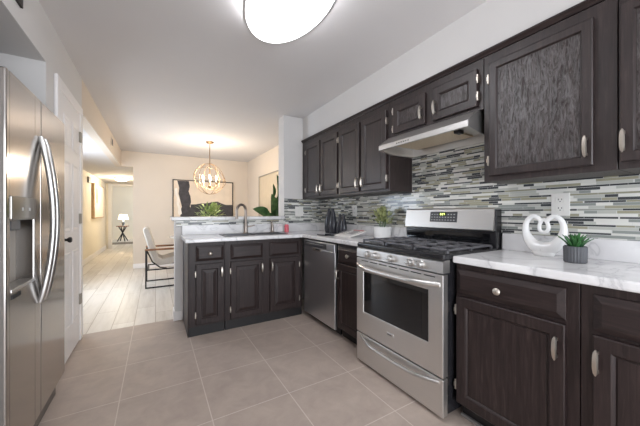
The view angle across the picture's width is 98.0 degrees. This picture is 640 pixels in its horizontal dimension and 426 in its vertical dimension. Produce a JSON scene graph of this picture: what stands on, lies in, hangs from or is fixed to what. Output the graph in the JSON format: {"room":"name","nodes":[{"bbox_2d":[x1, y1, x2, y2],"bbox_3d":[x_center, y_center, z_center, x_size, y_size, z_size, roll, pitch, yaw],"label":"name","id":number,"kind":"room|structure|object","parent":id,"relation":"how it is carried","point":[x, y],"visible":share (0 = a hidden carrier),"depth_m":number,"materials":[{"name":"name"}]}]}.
{"room":"kitchen","nodes":[
{"label":"kitchen","id":0,"kind":"room"},
{"bbox_2d":[0,30,22,56],"bbox_3d":[-1.909,-1.006,1.085,0.780,0.088,1.012,0,0,-31],"label":"ceiling","id":1,"kind":"structure","parent":0,"point":[6,47],"depth_m":1.62,"materials":[{"name":"paint"}]},
{"bbox_2d":[0,0,120,165],"bbox_3d":[-2.288,-0.060,1.726,0.980,2.420,8.500,0,0,-31],"label":"wall","id":2,"kind":"structure","parent":0,"point":[29,29],"depth_m":1.76,"materials":[{"name":"paint"}]},
{"bbox_2d":[15,0,22,8],"bbox_3d":[-1.484,-1.087,1.341,0.012,0.065,0.220,0,0,-31],"label":"air vent","id":3,"kind":"object","parent":2,"relation":"in","point":[19,2],"visible":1,"depth_m":1.41,"materials":[{"name":"black metal"}]},
{"bbox_2d":[54,73,82,339],"bbox_3d":[-2.015,0.092,2.247,0.020,2.115,0.770,0,0,-31],"label":"door frame","id":4,"kind":"structure","parent":2,"relation":"attached to","point":[59,85],"depth_m":2.51,"materials":[{"name":"paint"}]},
{"bbox_2d":[61,91,81,362],"bbox_3d":[-2.008,0.127,2.260,0.084,2.023,0.615,0,0,-31],"label":"door","id":5,"kind":"structure","parent":2,"relation":"in","point":[70,117],"depth_m":2.28,"materials":[{"name":"paint"}]},
{"bbox_2d":[83,170,105,259],"bbox_3d":[-4.942,0.050,5.564,0.100,2.200,7.790,0,0,-31],"label":"wall","id":6,"kind":"structure","parent":0,"point":[94,229],"depth_m":6.81,"materials":[{"name":"beige paint"}]},
{"bbox_2d":[83,245,105,264],"bbox_3d":[-4.886,1.090,5.580,0.014,0.120,7.760,0,0,-31],"label":"baseboard","id":7,"kind":"structure","parent":6,"relation":"attached to","point":[86,260],"depth_m":7.06,"materials":[{"name":"paint"}]},
{"bbox_2d":[91,183,103,217],"bbox_3d":[-6.019,-0.310,7.546,0.065,0.880,1.480,0,0,-31],"label":"picture","id":8,"kind":"object","parent":6,"relation":"attached to","point":[97,191],"visible":1,"depth_m":7.29,"materials":[{"name":"brown wood"}]},
{"bbox_2d":[95,184,103,216],"bbox_3d":[-6.021,-0.310,7.545,0.061,0.840,1.450,0,0,-31],"label":"print","id":9,"kind":"object","parent":8,"relation":"attached to","point":[99,190],"depth_m":7.56,"materials":[{"name":"paint"}]},
{"bbox_2d":[83,129,132,183],"bbox_3d":[-4.482,-1.000,5.836,0.970,0.100,7.790,0,0,-31],"label":"ceiling","id":10,"kind":"structure","parent":0,"point":[96,163],"depth_m":5.74,"materials":[{"name":"paint"}]},
{"bbox_2d":[114,177,128,180],"bbox_3d":[-5.416,-0.916,7.601,0.340,0.087,0.340,0,0,-31],"label":"hall ceiling light","id":11,"kind":"object","parent":10,"relation":"attached to","point":[116,178],"visible":1,"depth_m":7.49,"materials":[{"name":"white glass"}]},
{"bbox_2d":[106,183,132,248],"bbox_3d":[-6.676,-0.150,9.122,4.200,2.600,0.100,0,0,-31],"label":"wall","id":12,"kind":"structure","parent":0,"point":[106,183],"depth_m":8.96,"materials":[{"name":"beige paint"}]},
{"bbox_2d":[108,184,132,248],"bbox_3d":[-6.440,0.100,9.185,0.890,2.100,0.030,0,0,-31],"label":"door frame","id":13,"kind":"structure","parent":12,"relation":"attached to","point":[109,185],"depth_m":8.98,"materials":[{"name":"paint"}]},
{"bbox_2d":[112,186,132,238],"bbox_3d":[-7.669,-0.150,10.800,4.200,2.600,3.800,0,0,-31],"label":"wall","id":14,"kind":"structure","parent":0,"point":[122,197],"depth_m":12.27,"materials":[{"name":"beige paint"}]},
{"bbox_2d":[117,150,247,263],"bbox_3d":[-2.989,-0.060,6.307,2.680,2.420,0.100,0,0,-31],"label":"wall","id":15,"kind":"structure","parent":0,"point":[154,174],"depth_m":6.00,"materials":[{"name":"beige paint"}]},
{"bbox_2d":[133,262,173,268],"bbox_3d":[-2.830,1.100,6.335,2.380,0.100,0.014,0,0,-31],"label":"baseboard","id":16,"kind":"structure","parent":15,"relation":"attached to","point":[140,265],"depth_m":5.83,"materials":[{"name":"paint"}]},
{"bbox_2d":[173,179,232,216],"bbox_3d":[-2.671,-0.284,6.416,1.294,0.908,0.035,0,0,-31],"label":"wall art","id":17,"kind":"object","parent":15,"relation":"attached to","point":[187,197],"visible":0.77,"depth_m":6.34,"materials":[{"name":"black paper"}]},
{"bbox_2d":[174,115,305,318],"bbox_3d":[-0.818,-0.060,3.501,1.802,2.420,0.180,0,0,-31],"label":"wall","id":18,"kind":"structure","parent":0,"point":[290,128],"depth_m":3.64,"materials":[{"name":"paint"}]},
{"bbox_2d":[173,307,181,320],"bbox_3d":[-1.565,1.100,3.052,0.085,0.100,0.192,0,0,-31],"label":"baseboard","id":19,"kind":"structure","parent":18,"relation":"attached to","point":[177,315],"depth_m":2.97,"materials":[{"name":"paint"}]},
{"bbox_2d":[170,216,284,220],"bbox_3d":[-1.101,0.061,3.407,1.286,0.037,0.375,0,0,-31],"label":"bar ledge","id":20,"kind":"object","parent":18,"relation":"on","point":[196,217],"visible":1,"depth_m":3.25,"materials":[{"name":"white stone"}]},
{"bbox_2d":[176,199,319,226],"bbox_3d":[-0.768,-0.018,3.421,1.782,0.336,0.008,0,0,-31],"label":"backsplash","id":21,"kind":"structure","parent":18,"relation":"attached to","point":[311,208],"depth_m":3.64,"materials":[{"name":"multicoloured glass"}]},
{"bbox_2d":[295,206,302,215],"bbox_3d":[-0.277,-0.023,3.702,0.118,0.126,0.009,0,0,-31],"label":"light switch","id":22,"kind":"object","parent":21,"relation":"attached to","point":[298,210],"visible":1,"depth_m":3.69,"materials":[{"name":"white plastic"}]},
{"bbox_2d":[38,239,475,425],"bbox_3d":[-3.919,1.180,5.524,5.280,0.060,16.900,0,0,-31],"label":"floor","id":23,"kind":"structure","parent":0,"point":[297,370],"depth_m":1.99,"materials":[{"name":"tile"}]},
{"bbox_2d":[0,66,64,425],"bbox_3d":[-1.776,0.286,1.247,0.912,1.723,0.821,0,0,-31],"label":"refrigerator","id":24,"kind":"object","parent":23,"relation":"on","point":[32,138],"visible":1,"depth_m":1.31,"materials":[{"name":"silver metal"}]},
{"bbox_2d":[116,226,127,241],"bbox_3d":[-7.958,0.829,11.210,0.440,0.626,0.440,0,0,-31],"label":"side table","id":25,"kind":"object","parent":23,"relation":"on","point":[123,230],"visible":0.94,"depth_m":11.16,"materials":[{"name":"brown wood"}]},
{"bbox_2d":[118,214,128,225],"bbox_3d":[-7.941,0.288,11.220,0.370,0.455,0.370,0,0,-31],"label":"table lamp","id":26,"kind":"object","parent":25,"relation":"on","point":[122,217],"visible":1,"depth_m":11.16,"materials":[{"name":"white fabric"}]},
{"bbox_2d":[112,242,132,244],"bbox_3d":[-7.559,1.145,10.516,1.100,0.010,0.800,0,0,-31],"label":"rug","id":27,"kind":"object","parent":23,"relation":"on","point":[114,243],"visible":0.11,"depth_m":10.39,"materials":[{"name":"beige fabric"}]},
{"bbox_2d":[143,226,173,288],"bbox_3d":[-2.514,0.687,4.589,0.673,0.926,0.576,0,0,-31],"label":"dining chair","id":28,"kind":"object","parent":23,"relation":"on","point":[157,259],"visible":0.74,"depth_m":4.30,"materials":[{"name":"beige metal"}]},
{"bbox_2d":[183,241,224,337],"bbox_3d":[-1.191,0.714,2.835,0.328,0.873,0.561,0,0,-31],"label":"base cabinet","id":29,"kind":"object","parent":23,"relation":"on","point":[203,263],"visible":0.98,"depth_m":2.63,"materials":[{"name":"brown wood"}]},
{"bbox_2d":[224,238,301,329],"bbox_3d":[-0.684,0.714,3.135,0.842,0.873,0.561,0,0,-31],"label":"base cabinet","id":30,"kind":"object","parent":23,"relation":"on","point":[263,278],"visible":0.96,"depth_m":2.90,"materials":[{"name":"brown wood"}]},
{"bbox_2d":[181,223,405,246],"bbox_3d":[-0.341,0.205,2.738,1.738,0.142,1.600,0,0,-31],"label":"countertop","id":31,"kind":"structure","parent":30,"relation":"on","point":[190,233],"depth_m":3.04,"materials":[{"name":"white stone"}]},
{"bbox_2d":[235,203,254,232],"bbox_3d":[-0.887,0.063,3.233,0.094,0.349,0.258,0,0,42],"label":"faucet","id":32,"kind":"object","parent":31,"relation":"on","point":[246,226],"visible":0.95,"depth_m":3.25,"materials":[{"name":"silver metal"}]},
{"bbox_2d":[219,232,287,235],"bbox_3d":[-0.742,0.323,3.123,0.696,0.180,0.300,0,0,-31],"label":"sink","id":33,"kind":"object","parent":31,"relation":"in","point":[262,233],"visible":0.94,"depth_m":3.16,"materials":[{"name":"metal"}]},
{"bbox_2d":[270,221,274,231],"bbox_3d":[-0.589,0.166,3.413,0.055,0.142,0.112,0,0,-1],"label":"soap pump","id":34,"kind":"object","parent":31,"relation":"on","point":[272,225],"visible":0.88,"depth_m":3.43,"materials":[{"name":"silver metal"}]},
{"bbox_2d":[284,222,288,231],"bbox_3d":[-0.420,0.178,3.499,0.056,0.120,0.056,0,0,-31],"label":"soap bottle","id":35,"kind":"object","parent":31,"relation":"on","point":[286,227],"visible":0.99,"depth_m":3.48,"materials":[{"name":"pink plastic"}]},
{"bbox_2d":[324,208,336,233],"bbox_3d":[0.130,0.091,3.296,0.101,0.292,0.207,0,0,-31],"label":"vase","id":36,"kind":"object","parent":31,"relation":"on","point":[330,221],"visible":0.94,"depth_m":3.24,"materials":[{"name":"grey ceramic"}]},
{"bbox_2d":[336,214,346,233],"bbox_3d":[0.243,0.124,3.124,0.078,0.226,0.160,0,0,-31],"label":"vase","id":37,"kind":"object","parent":31,"relation":"on","point":[341,226],"visible":0.88,"depth_m":3.08,"materials":[{"name":"grey ceramic"}]},
{"bbox_2d":[335,229,365,237],"bbox_3d":[0.307,0.204,2.819,0.200,0.066,0.260,0,0,-31],"label":"cookbook","id":38,"kind":"object","parent":31,"relation":"on","point":[348,233],"visible":0.99,"depth_m":2.77,"materials":[{"name":"paper"}]},
{"bbox_2d":[370,205,394,237],"bbox_3d":[0.569,0.082,2.636,0.218,0.311,0.233,0,0,-31],"label":"potted plant","id":39,"kind":"object","parent":31,"relation":"on","point":[382,231],"visible":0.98,"depth_m":2.59,"materials":[{"name":"green plant"}]},
{"bbox_2d":[253,175,278,215],"bbox_3d":[-0.695,0.279,4.276,0.340,1.739,0.680,0,0,20],"label":"leaf plant","id":40,"kind":"object","parent":23,"relation":"on","point":[261,210],"visible":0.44,"depth_m":4.17,"materials":[{"name":"green plant"}]},
{"bbox_2d":[304,238,341,334],"bbox_3d":[0.203,0.713,2.979,0.536,0.869,0.623,0,0,-31],"label":"dishwasher","id":41,"kind":"object","parent":23,"relation":"on","point":[320,257],"visible":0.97,"depth_m":2.79,"materials":[{"name":"silver metal"}]},
{"bbox_2d":[335,243,359,344],"bbox_3d":[0.462,0.714,2.520,0.559,0.873,0.401,0,0,-31],"label":"base cabinet","id":42,"kind":"object","parent":23,"relation":"on","point":[346,271],"visible":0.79,"depth_m":2.43,"materials":[{"name":"brown wood"}]},
{"bbox_2d":[356,207,501,417],"bbox_3d":[0.718,0.557,1.986,0.674,1.186,0.762,0,0,-31],"label":"gas range","id":43,"kind":"object","parent":23,"relation":"on","point":[407,286],"visible":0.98,"depth_m":1.78,"materials":[{"name":"silver metal"}]},
{"bbox_2d":[357,239,495,260],"bbox_3d":[0.715,0.237,1.984,0.540,0.054,0.762,0,0,-31],"label":"cooktop","id":44,"kind":"object","parent":43,"relation":"in","point":[416,249],"depth_m":1.80,"materials":[{"name":"metal"}]},
{"bbox_2d":[461,412,482,425],"bbox_3d":[0.940,1.142,1.357,0.018,0.016,0.529,0,0,-31],"label":"trim","id":45,"kind":"structure","parent":23,"relation":"on","point":[464,415],"depth_m":1.53,"materials":[{"name":"grey"}]},
{"bbox_2d":[454,263,580,425],"bbox_3d":[1.095,0.714,1.450,0.559,0.873,0.528,0,0,-31],"label":"base cabinet","id":46,"kind":"object","parent":23,"relation":"on","point":[518,336],"visible":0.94,"depth_m":1.29,"materials":[{"name":"brown wood"}]},
{"bbox_2d":[581,284,639,425],"bbox_3d":[1.402,0.714,0.930,0.559,0.873,0.671,0,0,-31],"label":"base cabinet","id":47,"kind":"object","parent":23,"relation":"on","point":[610,318],"visible":0.89,"depth_m":1.02,"materials":[{"name":"brown wood"}]},
{"bbox_2d":[453,233,639,292],"bbox_3d":[1.280,0.204,1.168,0.548,0.144,1.207,0,0,-31],"label":"countertop","id":48,"kind":"structure","parent":47,"relation":"on","point":[612,263],"depth_m":1.32,"materials":[{"name":"white stone"}]},
{"bbox_2d":[522,214,567,256],"bbox_3d":[1.247,0.122,1.549,0.076,0.231,0.211,0,0,-31],"label":"heart sculpture","id":49,"kind":"object","parent":48,"relation":"on","point":[539,248],"visible":1,"depth_m":1.53,"materials":[{"name":"white ceramic"}]},
{"bbox_2d":[557,233,593,263],"bbox_3d":[1.222,0.165,1.341,0.130,0.144,0.131,0,0,-31],"label":"succulent pot","id":50,"kind":"object","parent":48,"relation":"on","point":[575,251],"visible":1,"depth_m":1.31,"materials":[{"name":"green ceramic"}]},
{"bbox_3d":[-1.882,0.769,4.987,1.440,0.762,1.440,0,0,-31],"label":"dining table","id":51,"kind":"object","parent":23,"relation":"on","visible":0},
{"bbox_2d":[195,202,225,215],"bbox_3d":[-1.923,0.090,4.905,0.571,0.595,0.559,0,0,-31],"label":"table plant","id":52,"kind":"object","parent":51,"relation":"on","point":[212,209],"visible":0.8,"depth_m":4.85,"materials":[{"name":"green plant"}]},
{"bbox_2d":[39,0,486,161],"bbox_3d":[-0.756,-1.320,2.632,2.780,0.100,8.700,0,0,-31],"label":"ceiling","id":53,"kind":"structure","parent":0,"point":[168,77],"depth_m":2.31,"materials":[{"name":"paint"}]},
{"bbox_2d":[193,141,225,193],"bbox_3d":[-1.970,-0.800,4.969,0.551,0.939,0.536,0,0,-31],"label":"chandelier","id":54,"kind":"object","parent":53,"relation":"hanging from","point":[207,142],"visible":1,"depth_m":4.93,"materials":[{"name":"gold metal"}]},
{"bbox_2d":[242,0,336,44],"bbox_3d":[-0.169,-1.209,1.534,0.468,0.121,0.828,0,0,-31],"label":"ceiling light","id":55,"kind":"object","parent":53,"relation":"attached to","point":[269,22],"visible":1,"depth_m":1.66,"materials":[{"name":"white glass"}]},
{"bbox_2d":[248,145,278,215],"bbox_3d":[-0.932,-0.060,5.561,0.100,2.420,3.480,0,0,-31],"label":"wall","id":56,"kind":"structure","parent":0,"point":[267,162],"depth_m":6.27,"materials":[{"name":"beige paint"}]},
{"bbox_2d":[259,170,278,215],"bbox_3d":[-0.946,-0.290,5.463,0.023,1.020,1.566,0,0,-31],"label":"framed picture","id":57,"kind":"object","parent":56,"relation":"attached to","point":[266,181],"visible":0.31,"depth_m":5.68},
{"bbox_2d":[303,0,594,139],"bbox_3d":[1.143,-1.103,1.687,0.274,0.335,4.940,0,0,-31],"label":"soffit","id":58,"kind":"structure","parent":0,"point":[492,22],"depth_m":1.91,"materials":[{"name":"paint"}]},
{"bbox_3d":[1.284,-0.060,1.817,0.100,2.420,5.220,0,0,-31],"label":"wall","id":59,"kind":"structure","parent":0,"visible":0},
{"bbox_2d":[303,127,358,199],"bbox_3d":[0.081,-0.559,3.415,0.325,0.749,0.862,0,0,-31],"label":"upper cabinet","id":60,"kind":"object","parent":59,"relation":"attached to","point":[320,153],"visible":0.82,"depth_m":3.27,"materials":[{"name":"brown wood"}]},
{"bbox_2d":[301,0,604,142],"bbox_3d":[0.671,-0.951,2.187,0.026,0.030,3.580,0,0,-31],"label":"strip","id":61,"kind":"object","parent":60,"relation":"attached to","point":[585,4],"visible":1,"depth_m":1.66,"materials":[{"name":"brown wood"}]},
{"bbox_2d":[338,102,411,196],"bbox_3d":[0.492,-0.559,2.720,0.325,0.749,0.745,0,0,-31],"label":"upper cabinet","id":62,"kind":"object","parent":59,"relation":"attached to","point":[364,170],"visible":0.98,"depth_m":2.53,"materials":[{"name":"brown wood"}]},
{"bbox_2d":[379,110,483,158],"bbox_3d":[0.844,-0.554,2.051,0.401,0.138,0.756,0,0,-31],"label":"range hood","id":63,"kind":"object","parent":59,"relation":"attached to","point":[467,129],"visible":0.97,"depth_m":2.00,"materials":[{"name":"metal"}]},
{"bbox_2d":[454,129,463,134],"bbox_3d":[0.920,-0.537,1.843,0.060,0.024,0.035,0,0,-31],"label":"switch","id":64,"kind":"object","parent":63,"relation":"attached to","point":[460,131],"depth_m":1.83,"materials":[{"name":"black plastic"}]},
{"bbox_2d":[390,58,483,137],"bbox_3d":[0.881,-0.780,2.063,0.325,0.308,0.775,0,0,-31],"label":"upper cabinet","id":65,"kind":"object","parent":59,"relation":"attached to","point":[460,92],"visible":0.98,"depth_m":1.91,"materials":[{"name":"brown wood"}]},
{"bbox_2d":[320,143,639,240],"bbox_3d":[1.003,-0.250,2.185,0.008,0.800,3.940,0,0,-31],"label":"backsplash","id":66,"kind":"structure","parent":59,"relation":"attached to","point":[608,207],"depth_m":1.82,"materials":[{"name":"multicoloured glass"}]},
{"bbox_2d":[352,205,356,215],"bbox_3d":[0.397,-0.026,3.192,0.009,0.125,0.080,0,0,-31],"label":"wall outlet","id":67,"kind":"object","parent":66,"relation":"attached to","point":[354,207],"visible":1,"depth_m":3.19,"materials":[{"name":"white plastic"}]},
{"bbox_2d":[551,193,569,215],"bbox_3d":[1.357,-0.048,1.570,0.009,0.128,0.084,0,0,-31],"label":"wall outlet","id":68,"kind":"object","parent":66,"relation":"attached to","point":[560,202],"visible":0.95,"depth_m":1.57,"materials":[{"name":"white plastic"}]},
{"bbox_2d":[556,197,563,202],"bbox_3d":[1.355,-0.072,1.569,0.005,0.032,0.036,0,0,-31],"label":"socket","id":69,"kind":"object","parent":68,"relation":"attached to","point":[558,199],"depth_m":1.57,"materials":[{"name":"white plastic"}]},
{"bbox_2d":[556,206,563,211],"bbox_3d":[1.355,-0.024,1.569,0.005,0.032,0.036,0,0,-31],"label":"socket","id":70,"kind":"object","parent":68,"relation":"attached to","point":[558,208],"depth_m":1.57,"materials":[{"name":"white plastic"}]},
{"bbox_2d":[484,0,634,184],"bbox_3d":[1.223,-0.559,1.485,0.325,0.749,0.560,0,0,-31],"label":"upper cabinet","id":71,"kind":"object","parent":59,"relation":"attached to","point":[551,96],"visible":0.99,"depth_m":1.36,"materials":[{"name":"brown wood"}]},
{"bbox_2d":[618,0,639,173],"bbox_3d":[1.525,-0.559,0.974,0.325,0.749,0.620,0,0,-31],"label":"upper cabinet","id":72,"kind":"object","parent":59,"relation":"attached to","point":[629,10],"visible":1,"depth_m":1.14,"materials":[{"name":"brown wood"}]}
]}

